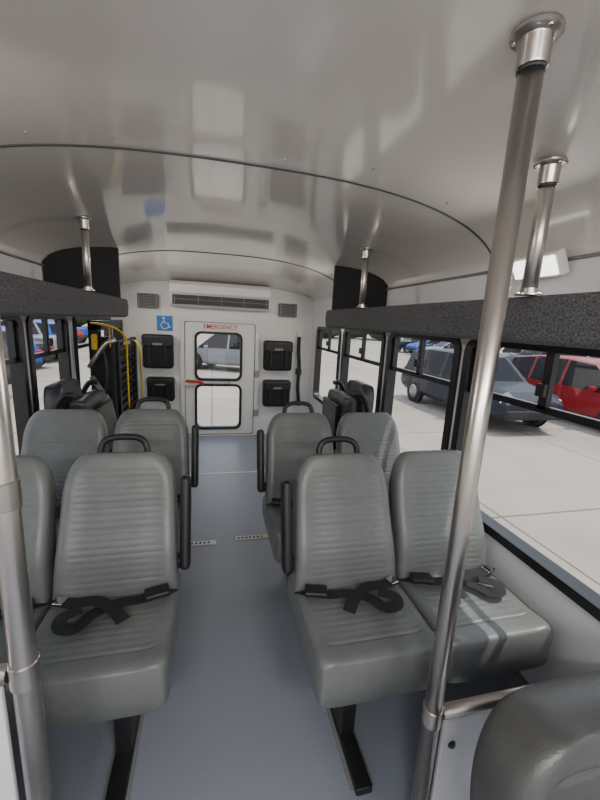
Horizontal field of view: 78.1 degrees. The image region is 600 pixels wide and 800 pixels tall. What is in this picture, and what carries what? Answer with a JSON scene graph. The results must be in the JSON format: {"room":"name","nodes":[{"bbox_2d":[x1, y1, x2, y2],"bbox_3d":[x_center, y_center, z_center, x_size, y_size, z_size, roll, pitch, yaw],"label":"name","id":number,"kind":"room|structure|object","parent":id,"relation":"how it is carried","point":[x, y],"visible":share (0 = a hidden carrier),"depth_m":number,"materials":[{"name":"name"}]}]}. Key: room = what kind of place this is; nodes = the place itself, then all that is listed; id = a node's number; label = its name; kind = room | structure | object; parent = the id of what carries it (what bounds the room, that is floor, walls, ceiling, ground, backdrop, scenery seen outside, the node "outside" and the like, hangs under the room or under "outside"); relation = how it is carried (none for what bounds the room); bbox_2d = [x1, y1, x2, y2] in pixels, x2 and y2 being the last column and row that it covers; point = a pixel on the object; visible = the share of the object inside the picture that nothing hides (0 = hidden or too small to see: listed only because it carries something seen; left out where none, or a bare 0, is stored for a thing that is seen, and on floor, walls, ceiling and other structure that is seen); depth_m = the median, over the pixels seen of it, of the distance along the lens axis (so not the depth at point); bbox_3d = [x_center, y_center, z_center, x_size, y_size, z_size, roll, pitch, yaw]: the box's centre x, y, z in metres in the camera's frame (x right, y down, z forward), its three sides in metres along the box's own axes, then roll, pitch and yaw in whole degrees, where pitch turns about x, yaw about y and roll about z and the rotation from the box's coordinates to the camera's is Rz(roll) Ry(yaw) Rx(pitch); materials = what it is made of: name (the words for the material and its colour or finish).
{"room":"vehicle interior","nodes":[
{"label":"vehicle interior","id":0,"kind":"room"},
{"bbox_2d":[0,253,117,414],"bbox_3d":[-1.385,0.293,1.239,0.060,1.830,6.460,0,12,-13],"label":"wall","id":1,"kind":"structure","parent":0,"point":[8,264],"depth_m":2.13,"materials":[{"name":"white"}]},
{"bbox_2d":[5,321,18,364],"bbox_3d":[-1.480,-0.253,1.685,0.024,0.244,0.700,0,12,-13],"label":"slider","id":2,"kind":"object","parent":1,"relation":"attached to","point":[11,327],"visible":0.74,"depth_m":1.99,"materials":[{"name":"black metal"}]},
{"bbox_2d":[0,316,31,454],"bbox_3d":[-1.495,0.030,1.744,0.069,0.862,0.784,0,12,-13],"label":"frame","id":3,"kind":"object","parent":1,"relation":"attached to","point":[18,372],"visible":0.45,"depth_m":2.07,"materials":[{"name":"black metal"}]},
{"bbox_2d":[0,250,43,265],"bbox_3d":[-1.171,-0.439,0.492,0.014,0.014,5.250,0,12,-13],"label":"trim","id":4,"kind":"structure","parent":1,"relation":"attached to","point":[1,252],"depth_m":2.03,"materials":[{"name":"grey plastic"}]},
{"bbox_2d":[25,316,71,412],"bbox_3d":[-1.666,-0.129,2.462,0.069,0.862,0.614,0,12,-13],"label":"frame","id":5,"kind":"object","parent":1,"relation":"attached to","point":[64,359],"visible":0.31,"depth_m":2.35,"materials":[{"name":"black metal"}]},
{"bbox_2d":[35,319,64,358],"bbox_3d":[-1.651,-0.412,2.403,0.024,0.244,0.530,0,12,-13],"label":"slider","id":6,"kind":"object","parent":1,"relation":"attached to","point":[44,322],"visible":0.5,"depth_m":2.40,"materials":[{"name":"black metal"}]},
{"bbox_2d":[48,338,52,345],"bbox_3d":[-1.627,-0.379,2.416,0.016,0.050,0.040,0,12,-13],"label":"latch","id":7,"kind":"object","parent":6,"relation":"attached to","point":[50,340],"visible":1,"depth_m":2.40,"materials":[{"name":"black plastic"}]},
{"bbox_2d":[0,271,128,316],"bbox_3d":[-1.120,-0.328,1.081,0.372,0.143,3.900,0,12,-13],"label":"luggage rack","id":8,"kind":"object","parent":1,"relation":"attached to","point":[19,295],"visible":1,"depth_m":1.54,"materials":[{"name":"carpet"}]},
{"bbox_2d":[42,246,120,297],"bbox_3d":[-1.500,-0.873,2.589,0.016,0.477,0.622,7,12,19],"label":"end panel","id":9,"kind":"object","parent":8,"relation":"attached to","point":[65,266],"visible":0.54,"depth_m":2.57,"materials":[{"name":"black plastic"}]},
{"bbox_2d":[72,317,111,385],"bbox_3d":[-1.887,-0.335,3.394,0.069,0.862,1.094,0,12,-13],"label":"frame","id":10,"kind":"object","parent":1,"relation":"attached to","point":[74,321],"visible":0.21,"depth_m":2.87,"materials":[{"name":"black metal"}]},
{"bbox_2d":[78,319,108,348],"bbox_3d":[-1.872,-0.618,3.335,0.024,0.244,1.010,0,12,-13],"label":"slider","id":11,"kind":"object","parent":1,"relation":"attached to","point":[107,331],"visible":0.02,"depth_m":3.15,"materials":[{"name":"black metal"}]},
{"bbox_2d":[118,281,313,433],"bbox_3d":[-0.976,-0.450,4.536,2.380,1.980,0.060,0,12,-13],"label":"wall","id":12,"kind":"structure","parent":0,"point":[139,321],"depth_m":4.47,"materials":[{"name":"white plastic"}]},
{"bbox_2d":[137,293,158,308],"bbox_3d":[-1.704,-1.112,4.144,0.220,0.160,0.078,0,12,-13],"label":"wall speaker","id":13,"kind":"object","parent":12,"relation":"attached to","point":[144,300],"visible":1,"depth_m":4.11,"materials":[{"name":"grey plastic"}]},
{"bbox_2d":[139,294,155,306],"bbox_3d":[-1.696,-1.109,4.111,0.170,0.127,0.010,0,12,-13],"label":"grille","id":14,"kind":"object","parent":13,"relation":"attached to","point":[145,300],"depth_m":4.11,"materials":[{"name":"black plastic"}]},
{"bbox_2d":[141,334,173,367],"bbox_3d":[-1.626,-0.559,4.243,0.338,0.386,0.148,0,12,-13],"label":"bag","id":15,"kind":"object","parent":12,"relation":"attached to","point":[158,349],"visible":1,"depth_m":4.18,"materials":[{"name":"black fabric"}]},
{"bbox_2d":[146,376,174,400],"bbox_3d":[-1.629,-0.129,4.338,0.308,0.286,0.148,0,12,-13],"label":"bag","id":16,"kind":"object","parent":12,"relation":"attached to","point":[157,386],"visible":0.88,"depth_m":4.28,"materials":[{"name":"black plastic"}]},
{"bbox_2d":[157,315,172,330],"bbox_3d":[-1.557,-0.883,4.260,0.170,0.170,0.020,0,12,-13],"label":"sign","id":17,"kind":"object","parent":12,"relation":"attached to","point":[164,323],"visible":1,"depth_m":4.26,"materials":[{"name":"blue plastic"}]},
{"bbox_2d":[185,322,254,433],"bbox_3d":[-0.986,-0.249,4.573,0.860,1.410,0.040,0,12,-13],"label":"leaf","id":18,"kind":"object","parent":12,"relation":"attached to","point":[247,332],"visible":0.63,"depth_m":4.56,"materials":[{"name":"white"}]},
{"bbox_2d":[184,378,194,385],"bbox_3d":[-1.327,-0.216,4.452,0.120,0.080,0.049,0,12,-13],"label":"box","id":19,"kind":"object","parent":18,"relation":"attached to","point":[185,382],"visible":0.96,"depth_m":4.43,"materials":[{"name":"white plastic"}]},
{"bbox_2d":[198,382,229,383],"bbox_3d":[-1.046,-0.211,4.513,0.394,0.023,0.061,0,12,-13],"label":"bar","id":20,"kind":"object","parent":18,"relation":"attached to","point":[203,382],"visible":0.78,"depth_m":4.49,"materials":[{"name":"silver metal"}]},
{"bbox_2d":[194,331,242,380],"bbox_3d":[-0.989,-0.529,4.504,0.566,0.591,0.062,0,12,-13],"label":"gasket","id":21,"kind":"object","parent":18,"relation":"attached to","point":[199,332],"visible":0.99,"depth_m":4.48,"materials":[{"name":"black rubber"}]},
{"bbox_2d":[195,384,241,428],"bbox_3d":[-1.021,0.080,4.631,0.566,0.576,0.062,0,12,-13],"label":"gasket","id":22,"kind":"object","parent":18,"relation":"attached to","point":[198,385],"visible":0.91,"depth_m":4.62,"materials":[{"name":"black rubber"}]},
{"bbox_2d":[203,323,237,330],"bbox_3d":[-0.946,-0.869,4.416,0.401,0.080,0.015,0,12,-13],"label":"sign","id":23,"kind":"object","parent":18,"relation":"attached to","point":[206,326],"visible":1,"depth_m":4.41,"materials":[{"name":"white plastic"}]},
{"bbox_2d":[180,317,259,435],"bbox_3d":[-0.962,-0.249,4.507,0.935,1.440,0.086,0,12,-13],"label":"door frame","id":24,"kind":"structure","parent":12,"relation":"in","point":[182,319],"depth_m":4.46,"materials":[{"name":"white metal"}]},
{"bbox_2d":[184,321,257,434],"bbox_3d":[-0.949,-0.241,4.543,0.893,1.386,0.033,0,12,-13],"label":"gasket","id":25,"kind":"object","parent":24,"relation":"attached to","point":[185,321],"depth_m":4.54,"materials":[{"name":"grey rubber"}]},
{"bbox_2d":[169,280,271,311],"bbox_3d":[-0.894,-1.180,4.218,1.110,0.275,0.275,0,12,-13],"label":"air conditioner","id":26,"kind":"object","parent":12,"relation":"attached to","point":[193,294],"visible":1,"depth_m":4.10,"materials":[{"name":"white plastic"}]},
{"bbox_2d":[172,294,268,308],"bbox_3d":[-0.872,-1.096,4.127,1.050,0.100,0.035,0,12,-13],"label":"outlet","id":27,"kind":"object","parent":26,"relation":"attached to","point":[199,300],"depth_m":4.11,"materials":[{"name":"black plastic"}]},
{"bbox_2d":[262,379,290,406],"bbox_3d":[-0.298,-0.087,4.663,0.348,0.336,0.148,0,12,-13],"label":"bag","id":28,"kind":"object","parent":12,"relation":"attached to","point":[276,393],"visible":0.91,"depth_m":4.61,"materials":[{"name":"black"}]},
{"bbox_2d":[263,340,292,370],"bbox_3d":[-0.274,-0.546,4.567,0.358,0.366,0.148,0,12,-13],"label":"bag","id":29,"kind":"object","parent":12,"relation":"attached to","point":[277,355],"visible":1,"depth_m":4.51,"materials":[{"name":"black fabric"}]},
{"bbox_2d":[278,303,296,317],"bbox_3d":[-0.148,-1.094,4.518,0.220,0.160,0.078,0,12,-13],"label":"wall speaker","id":30,"kind":"object","parent":12,"relation":"attached to","point":[285,310],"visible":1,"depth_m":4.49,"materials":[{"name":"grey plastic"}]},
{"bbox_2d":[281,304,295,315],"bbox_3d":[-0.140,-1.090,4.485,0.170,0.127,0.010,0,12,-13],"label":"grille","id":31,"kind":"object","parent":30,"relation":"attached to","point":[286,309],"depth_m":4.48,"materials":[{"name":"black plastic"}]},
{"bbox_2d":[295,332,301,405],"bbox_3d":[-0.017,-0.385,4.689,0.087,0.933,0.110,0,12,-13],"label":"strap","id":32,"kind":"object","parent":12,"relation":"attached to","point":[298,369],"visible":0.97,"depth_m":4.65,"materials":[{"name":"black fabric"}]},
{"bbox_2d":[11,434,509,799],"bbox_3d":[-0.302,1.151,1.686,2.380,0.080,6.460,0,12,-13],"label":"floor","id":33,"kind":"structure","parent":0,"point":[241,718],"depth_m":1.41,"materials":[{"name":"plastic"}]},
{"bbox_2d":[0,663,18,799],"bbox_3d":[-0.893,0.886,0.709,0.651,0.778,0.036,0,12,-13],"label":"panel","id":34,"kind":"object","parent":33,"relation":"on","point":[8,780],"visible":0.8,"depth_m":0.74,"materials":[{"name":"light grey plastic laminate"},{"name":"black plastic"},{"name":"steel"}]},
{"bbox_2d":[0,318,53,799],"bbox_3d":[-0.519,0.296,0.667,0.088,1.986,0.088,0,12,-13],"label":"pole","id":35,"kind":"object","parent":33,"relation":"on","point":[24,668],"visible":1,"depth_m":0.68,"materials":[{"name":"silver metal"}]},
{"bbox_2d":[43,378,113,451],"bbox_3d":[-1.415,0.377,2.428,0.297,1.019,0.507,0,12,-13],"label":"seat","id":36,"kind":"object","parent":33,"relation":"on","point":[67,393],"visible":0.33,"depth_m":2.29,"materials":[{"name":"grey leather"}]},
{"bbox_2d":[69,389,106,409],"bbox_3d":[-1.352,0.181,2.400,0.126,0.440,0.410,-3,13,-13],"label":"cushion","id":37,"kind":"object","parent":36,"relation":"on","point":[93,399],"depth_m":2.31,"materials":[{"name":"grey leather"}]},
{"bbox_2d":[0,433,190,799],"bbox_3d":[-0.876,0.672,1.251,0.942,0.975,0.663,1,12,-8],"label":"seat","id":38,"kind":"object","parent":33,"relation":"on","point":[106,597],"visible":0.9,"depth_m":1.32,"materials":[{"name":"grey leather"}]},
{"bbox_2d":[0,605,49,685],"bbox_3d":[-1.081,0.808,1.170,0.434,0.178,0.475,0,12,-13],"label":"cushion","id":39,"kind":"object","parent":38,"relation":"on","point":[39,611],"depth_m":1.22,"materials":[{"name":"grey leather"}]},
{"bbox_2d":[4,573,180,734],"bbox_3d":[-0.654,0.809,1.272,0.434,0.178,0.475,0,12,-13],"label":"cushion","id":40,"kind":"object","parent":38,"relation":"on","point":[102,668],"depth_m":1.11,"materials":[{"name":"grey leather"}]},
{"bbox_2d":[21,397,198,552],"bbox_3d":[-1.038,0.519,1.946,0.947,0.975,0.663,1,12,-8],"label":"seat","id":41,"kind":"object","parent":33,"relation":"on","point":[60,437],"visible":0.28,"depth_m":2.04,"materials":[{"name":"grey leather"}]},
{"bbox_2d":[56,517,59,543],"bbox_3d":[-1.242,0.654,1.865,0.434,0.178,0.475,0,12,-13],"label":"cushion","id":42,"kind":"object","parent":41,"relation":"on","point":[57,518],"depth_m":1.76,"materials":[{"name":"grey leather"}]},
{"bbox_2d":[177,497,191,552],"bbox_3d":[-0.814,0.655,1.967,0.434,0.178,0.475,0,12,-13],"label":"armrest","id":43,"kind":"object","parent":41,"relation":"on","point":[178,501],"depth_m":1.87,"materials":[{"name":"black plastic"}]},
{"bbox_2d":[87,320,142,429],"bbox_3d":[-1.669,-0.031,3.433,0.302,1.380,1.021,0,12,-13],"label":"lift","id":44,"kind":"object","parent":33,"relation":"on","point":[111,363],"visible":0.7,"depth_m":3.04,"materials":[{"name":"black metal"}]},
{"bbox_2d":[91,334,97,349],"bbox_3d":[-1.582,-0.447,2.848,0.040,0.120,0.040,0,12,-13],"label":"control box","id":45,"kind":"object","parent":44,"relation":"attached to","point":[94,340],"depth_m":2.83,"materials":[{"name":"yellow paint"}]},
{"bbox_2d":[191,540,215,545],"bbox_3d":[-0.635,0.936,2.422,0.170,0.006,0.044,0,12,-13],"label":"track","id":46,"kind":"object","parent":33,"relation":"on","point":[209,542],"visible":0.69,"depth_m":2.42,"materials":[{"name":"silver metal"}]},
{"bbox_2d":[190,471,264,474],"bbox_3d":[-0.742,0.699,3.540,2.220,0.003,0.015,0,12,-13],"label":"trim","id":47,"kind":"structure","parent":33,"relation":"on","point":[249,471],"depth_m":3.56,"materials":[{"name":"white plastic"}]},
{"bbox_2d":[236,534,268,540],"bbox_3d":[-0.324,0.933,2.516,0.220,0.006,0.044,0,12,-13],"label":"track","id":48,"kind":"object","parent":33,"relation":"on","point":[249,537],"visible":0.99,"depth_m":2.51,"materials":[{"name":"silver metal"}]},
{"bbox_2d":[257,401,399,585],"bbox_3d":[0.257,0.545,2.144,0.966,0.975,0.663,-1,12,-18],"label":"seat","id":49,"kind":"object","parent":33,"relation":"on","point":[290,437],"visible":0.38,"depth_m":2.19,"materials":[{"name":"grey leather"}]},
{"bbox_2d":[262,497,292,563],"bbox_3d":[0.037,0.680,2.060,0.434,0.178,0.475,0,12,-13],"label":"cushion","id":50,"kind":"object","parent":49,"relation":"on","point":[271,512],"depth_m":1.94,"materials":[{"name":"grey leather"}]},
{"bbox_2d":[322,380,373,452],"bbox_3d":[0.347,0.361,2.917,0.297,1.029,0.507,0,12,-13],"label":"seat","id":51,"kind":"object","parent":33,"relation":"on","point":[358,396],"visible":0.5,"depth_m":2.71,"materials":[{"name":"grey leather"}]},
{"bbox_2d":[327,388,356,451],"bbox_3d":[0.304,0.160,2.862,0.126,0.440,0.410,3,11,-14],"label":"cushion","id":52,"kind":"object","parent":51,"relation":"on","point":[346,403],"depth_m":2.69,"materials":[{"name":"grey leather"}]},
{"bbox_2d":[280,436,552,795],"bbox_3d":[0.425,0.695,1.470,0.952,0.975,0.663,-1,12,-18],"label":"seat","id":53,"kind":"object","parent":33,"relation":"on","point":[366,566],"visible":0.9,"depth_m":1.43,"materials":[{"name":"grey leather"}]},
{"bbox_2d":[287,574,434,707],"bbox_3d":[0.212,0.830,1.388,0.434,0.178,0.475,0,12,-13],"label":"cushion","id":54,"kind":"object","parent":53,"relation":"on","point":[371,650],"depth_m":1.22,"materials":[{"name":"grey leather"}]},
{"bbox_2d":[398,573,552,682],"bbox_3d":[0.639,0.831,1.489,0.434,0.178,0.475,0,12,-13],"label":"cushion","id":55,"kind":"object","parent":53,"relation":"on","point":[496,634],"depth_m":1.30,"materials":[{"name":"grey leather"}]},
{"bbox_2d":[410,13,565,799],"bbox_3d":[0.382,0.300,0.877,0.088,1.984,0.088,0,12,-13],"label":"pole","id":56,"kind":"object","parent":33,"relation":"on","point":[532,41],"visible":1,"depth_m":0.78,"materials":[{"name":"silver metal"}]},
{"bbox_2d":[430,669,599,799],"bbox_3d":[0.673,1.047,1.112,0.626,0.458,0.036,0,12,-13],"label":"panel","id":57,"kind":"object","parent":33,"relation":"on","point":[463,720],"visible":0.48,"depth_m":1.03,"materials":[{"name":"grey plastic"},{"name":"steel"}]},
{"bbox_2d":[470,670,599,799],"bbox_3d":[0.638,0.997,0.569,0.560,0.774,0.614,0,12,-13],"label":"seat","id":58,"kind":"object","parent":33,"relation":"on","point":[540,741],"visible":1,"depth_m":0.66,"materials":[{"name":"grey leather"}]},
{"bbox_2d":[0,0,599,301],"bbox_3d":[-0.203,-0.709,1.290,2.300,0.310,6.444,0,12,-13],"label":"ceiling","id":59,"kind":"structure","parent":0,"point":[418,93],"depth_m":1.07,"materials":[{"name":"white plastic"}]},
{"bbox_2d":[76,216,94,290],"bbox_3d":[-1.177,-0.799,2.035,0.074,0.378,0.074,0,12,-13],"label":"pole","id":60,"kind":"object","parent":59,"relation":"attached to","point":[83,221],"visible":0.95,"depth_m":2.02,"materials":[{"name":"silver metal"}]},
{"bbox_2d":[23,131,447,242],"bbox_3d":[-0.153,-0.836,1.408,1.464,0.068,2.114,0,12,-13],"label":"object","id":61,"kind":"structure","parent":59,"relation":"attached to","point":[25,132],"depth_m":1.29,"materials":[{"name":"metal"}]},
{"bbox_2d":[357,248,371,307],"bbox_3d":[0.410,-0.776,2.365,0.074,0.360,0.074,0,12,-13],"label":"pole","id":62,"kind":"object","parent":59,"relation":"attached to","point":[366,251],"visible":0.98,"depth_m":2.35,"materials":[{"name":"silver metal"}]},
{"bbox_2d":[514,156,568,295],"bbox_3d":[0.703,-0.495,1.088,0.086,0.363,0.086,0,12,-13],"label":"pole","id":63,"kind":"object","parent":59,"relation":"attached to","point":[549,169],"visible":0.98,"depth_m":1.07,"materials":[{"name":"silver metal"}]},
{"bbox_2d":[8,324,599,593],"bbox_3d":[-0.117,2.244,0.468,240.000,0.001,240.000,0,12,-13],"label":"ground","id":64,"kind":"structure","parent":0,"point":[542,483],"depth_m":7.25,"materials":[{"name":"concrete"}]},
{"bbox_2d":[3,340,10,383],"bbox_3d":[-9.743,-0.913,9.043,4.790,1.768,2.120,4,12,6],"label":"parked car","id":65,"kind":"object","parent":64,"relation":"on","point":[4,344],"visible":0.03,"depth_m":9.34,"materials":[{"name":"black paint"}]},
{"bbox_2d":[1,326,42,368],"bbox_3d":[-10.982,-1.525,11.662,4.790,1.768,2.120,4,12,6],"label":"parked car","id":66,"kind":"object","parent":64,"relation":"on","point":[38,361],"visible":0.24,"depth_m":12.05,"materials":[{"name":"blue paint"}]},
{"bbox_2d":[1,320,57,358],"bbox_3d":[-13.473,-2.792,16.893,5.720,1.858,2.120,4,12,6],"label":"parked car","id":67,"kind":"object","parent":64,"relation":"on","point":[37,335],"visible":0.07,"depth_m":16.64,"materials":[{"name":"grey paint"}]},
{"bbox_2d":[33,340,54,364],"bbox_3d":[-12.219,-1.997,14.309,4.670,1.471,2.120,4,12,6],"label":"parked car","id":68,"kind":"object","parent":64,"relation":"on","point":[39,345],"visible":0.12,"depth_m":14.46,"materials":[{"name":"black paint"}]},
{"bbox_2d":[33,320,55,334],"bbox_3d":[-14.699,-3.359,19.520,4.790,1.768,2.120,4,12,6],"label":"parked car","id":69,"kind":"object","parent":64,"relation":"on","point":[51,325],"visible":0.02,"depth_m":18.69,"materials":[{"name":"blue paint"}]},
{"bbox_2d":[35,319,79,342],"bbox_3d":[-15.938,-3.970,22.140,4.790,1.768,2.120,4,12,6],"label":"parked car","id":70,"kind":"object","parent":64,"relation":"on","point":[78,334],"visible":0.12,"depth_m":22.54,"materials":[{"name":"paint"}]},
{"bbox_2d":[78,331,83,340],"bbox_3d":[-17.175,-4.442,24.787,4.670,1.471,2.120,4,12,6],"label":"parked car","id":71,"kind":"object","parent":64,"relation":"on","point":[80,332],"visible":0.07,"depth_m":25.16,"materials":[{"name":"red paint"}]},
{"bbox_2d":[77,327,87,341],"bbox_3d":[-18.429,-5.238,27.371,5.720,1.858,2.120,4,12,6],"label":"parked car","id":72,"kind":"object","parent":64,"relation":"on","point":[84,330],"visible":0.12,"depth_m":27.04,"materials":[{"name":"blue paint"}]},
{"bbox_2d":[197,334,240,368],"bbox_3d":[-3.138,-2.260,17.147,4.790,1.768,2.120,5,12,11],"label":"parked car","id":73,"kind":"object","parent":64,"relation":"on","point":[218,349],"visible":0.33,"depth_m":16.34,"materials":[{"name":"grey paint"}]},
{"bbox_2d":[77,319,402,340],"bbox_3d":[-2.420,-8.076,29.981,105.041,9.217,107.187,0,12,-13],"label":"tree line","id":74,"kind":"object","parent":64,"relation":"on","point":[80,322],"depth_m":59.99,"materials":[{"name":"green plant"}]},
{"bbox_2d":[398,338,419,352],"bbox_3d":[11.733,-5.520,36.261,5.720,1.858,2.120,0,12,-13],"label":"parked car","id":75,"kind":"object","parent":64,"relation":"on","point":[403,342],"visible":0.21,"depth_m":35.05,"materials":[{"name":"white paint"}]},
{"bbox_2d":[405,340,441,353],"bbox_3d":[12.034,-4.846,33.328,4.790,1.768,2.120,0,12,-13],"label":"parked car","id":76,"kind":"object","parent":64,"relation":"on","point":[411,347],"visible":0.32,"depth_m":32.38,"materials":[{"name":"blue paint"}]},
{"bbox_2d":[426,342,453,348],"bbox_3d":[12.325,-4.077,30.413,4.670,1.471,2.120,0,12,-13],"label":"parked car","id":77,"kind":"object","parent":64,"relation":"on","point":[442,345],"visible":0.1,"depth_m":29.61,"materials":[{"name":"grey paint"}]},
{"bbox_2d":[401,348,563,426],"bbox_3d":[4.871,-0.483,10.633,2.120,1.768,4.790,0,12,-13],"label":"car","id":78,"kind":"object","parent":64,"relation":"on","point":[509,381],"visible":0.44,"depth_m":9.73,"materials":[{"name":"black paint"}]},
{"bbox_2d":[499,347,521,356],"bbox_3d":[14.055,-2.997,24.755,5.720,1.858,2.120,0,12,-13],"label":"parked car","id":79,"kind":"object","parent":64,"relation":"on","point":[504,352],"visible":0.05,"depth_m":23.62,"materials":[{"name":"grey paint"}]},
{"bbox_2d":[505,350,586,360],"bbox_3d":[14.356,-2.323,21.821,4.790,1.768,2.120,0,12,-13],"label":"parked car","id":80,"kind":"object","parent":64,"relation":"on","point":[523,352],"visible":0.08,"depth_m":21.40,"materials":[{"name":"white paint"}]},
{"bbox_2d":[511,355,599,430],"bbox_3d":[8.037,-0.245,10.282,2.120,1.768,4.790,0,12,-13],"label":"pickup truck","id":81,"kind":"object","parent":64,"relation":"on","point":[577,382],"visible":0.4,"depth_m":9.88,"materials":[{"name":"red paint"}]},
{"bbox_2d":[307,256,599,683],"bbox_3d":[0.872,0.299,1.776,0.060,1.830,6.460,0,12,-13],"label":"wall","id":82,"kind":"structure","parent":0,"point":[575,645],"depth_m":1.43,"materials":[{"name":"white"}]},
{"bbox_2d":[119,250,333,280],"bbox_3d":[-0.673,-1.134,3.269,2.260,0.294,0.014,0,12,-13],"label":"trim","id":83,"kind":"structure","parent":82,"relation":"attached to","point":[159,250],"depth_m":3.24,"materials":[{"name":"grey"}]},
{"bbox_2d":[0,144,490,254],"bbox_3d":[-0.221,-0.713,1.367,2.260,0.294,0.009,0,12,-13],"label":"trim","id":84,"kind":"structure","parent":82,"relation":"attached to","point":[10,145],"depth_m":1.33,"materials":[{"name":"grey"}]},
{"bbox_2d":[313,326,341,404],"bbox_3d":[0.309,-0.369,4.103,0.069,0.862,0.864,0,12,-13],"label":"frame","id":85,"kind":"object","parent":82,"relation":"attached to","point":[318,352],"visible":0.63,"depth_m":4.43,"materials":[{"name":"black metal"}]},
{"bbox_2d":[318,330,337,353],"bbox_3d":[0.324,-0.651,4.044,0.024,0.244,0.780,0,12,-13],"label":"slider","id":86,"kind":"object","parent":82,"relation":"attached to","point":[328,349],"visible":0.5,"depth_m":4.04,"materials":[{"name":"black metal"}]},
{"bbox_2d":[345,333,378,365],"bbox_3d":[0.539,-0.450,3.135,0.024,0.244,0.810,0,12,-13],"label":"slider","id":87,"kind":"object","parent":82,"relation":"attached to","point":[362,358],"visible":0.5,"depth_m":3.13,"materials":[{"name":"black metal"}]},
{"bbox_2d":[339,329,385,411],"bbox_3d":[0.525,-0.168,3.194,0.069,0.862,0.894,0,12,-13],"label":"frame","id":88,"kind":"object","parent":82,"relation":"attached to","point":[344,368],"visible":0.33,"depth_m":3.07,"materials":[{"name":"black metal"}]},
{"bbox_2d":[391,338,449,385],"bbox_3d":[0.744,-0.260,2.275,0.024,0.244,0.720,0,12,-13],"label":"slider","id":89,"kind":"object","parent":82,"relation":"attached to","point":[418,373],"visible":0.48,"depth_m":2.27,"materials":[{"name":"black metal"}]},
{"bbox_2d":[414,359,419,366],"bbox_3d":[0.717,-0.228,2.275,0.016,0.050,0.040,0,12,-13],"label":"latch","id":90,"kind":"object","parent":89,"relation":"attached to","point":[416,361],"visible":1,"depth_m":2.26,"materials":[{"name":"black plastic"}]},
{"bbox_2d":[381,333,461,449],"bbox_3d":[0.730,0.023,2.334,0.069,0.862,0.804,0,12,-13],"label":"frame","id":91,"kind":"object","parent":82,"relation":"attached to","point":[389,375],"visible":0.36,"depth_m":2.04,"materials":[{"name":"black metal"}]},
{"bbox_2d":[325,291,599,349],"bbox_3d":[0.771,-0.298,1.405,0.302,0.143,3.650,0,12,-13],"label":"luggage rack","id":92,"kind":"object","parent":82,"relation":"attached to","point":[572,320],"visible":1,"depth_m":1.19,"materials":[{"name":"fabric"}]},
{"bbox_2d":[332,265,387,309],"bbox_3d":[0.448,-0.818,2.859,0.015,0.458,0.544,-8,16,-42],"label":"end panel","id":93,"kind":"object","parent":92,"relation":"attached to","point":[347,280],"visible":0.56,"depth_m":2.87,"materials":[{"name":"black plastic"}]},
{"bbox_2d":[386,252,599,289],"bbox_3d":[1.020,-0.433,1.014,0.014,0.014,5.250,0,12,-13],"label":"trim","id":94,"kind":"structure","parent":82,"relation":"attached to","point":[595,254],"depth_m":1.82,"materials":[{"name":"grey plastic"}]},
{"bbox_2d":[499,671,528,687],"bbox_3d":[0.799,1.077,1.900,0.020,0.090,6.400,0,12,-13],"label":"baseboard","id":95,"kind":"structure","parent":82,"relation":"attached to","point":[515,679],"depth_m":1.52,"materials":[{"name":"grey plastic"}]},
{"bbox_2d":[450,339,599,621],"bbox_3d":[0.934,0.213,1.473,0.069,0.862,0.934,0,12,-13],"label":"frame","id":96,"kind":"object","parent":82,"relation":"attached to","point":[569,585],"visible":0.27,"depth_m":1.48,"materials":[{"name":"black metal"}]},
{"bbox_2d":[468,348,599,429],"bbox_3d":[0.949,-0.070,1.414,0.024,0.244,0.850,0,12,-13],"label":"slider","id":97,"kind":"object","parent":82,"relation":"attached to","point":[552,359],"visible":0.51,"depth_m":1.40,"materials":[{"name":"black metal"}]},
{"bbox_2d":[534,383,547,397],"bbox_3d":[0.921,-0.037,1.414,0.016,0.050,0.040,0,12,-13],"label":"latch","id":98,"kind":"object","parent":97,"relation":"attached to","point":[541,389],"visible":1,"depth_m":1.40,"materials":[{"name":"black plastic"}]},
{"bbox_2d":[513,248,569,280],"bbox_3d":[0.888,-0.501,1.383,0.071,0.090,0.220,0,12,-13],"label":"light","id":99,"kind":"object","parent":82,"relation":"attached to","point":[555,262],"visible":0.72,"depth_m":1.31,"materials":[{"name":"white plastic"}]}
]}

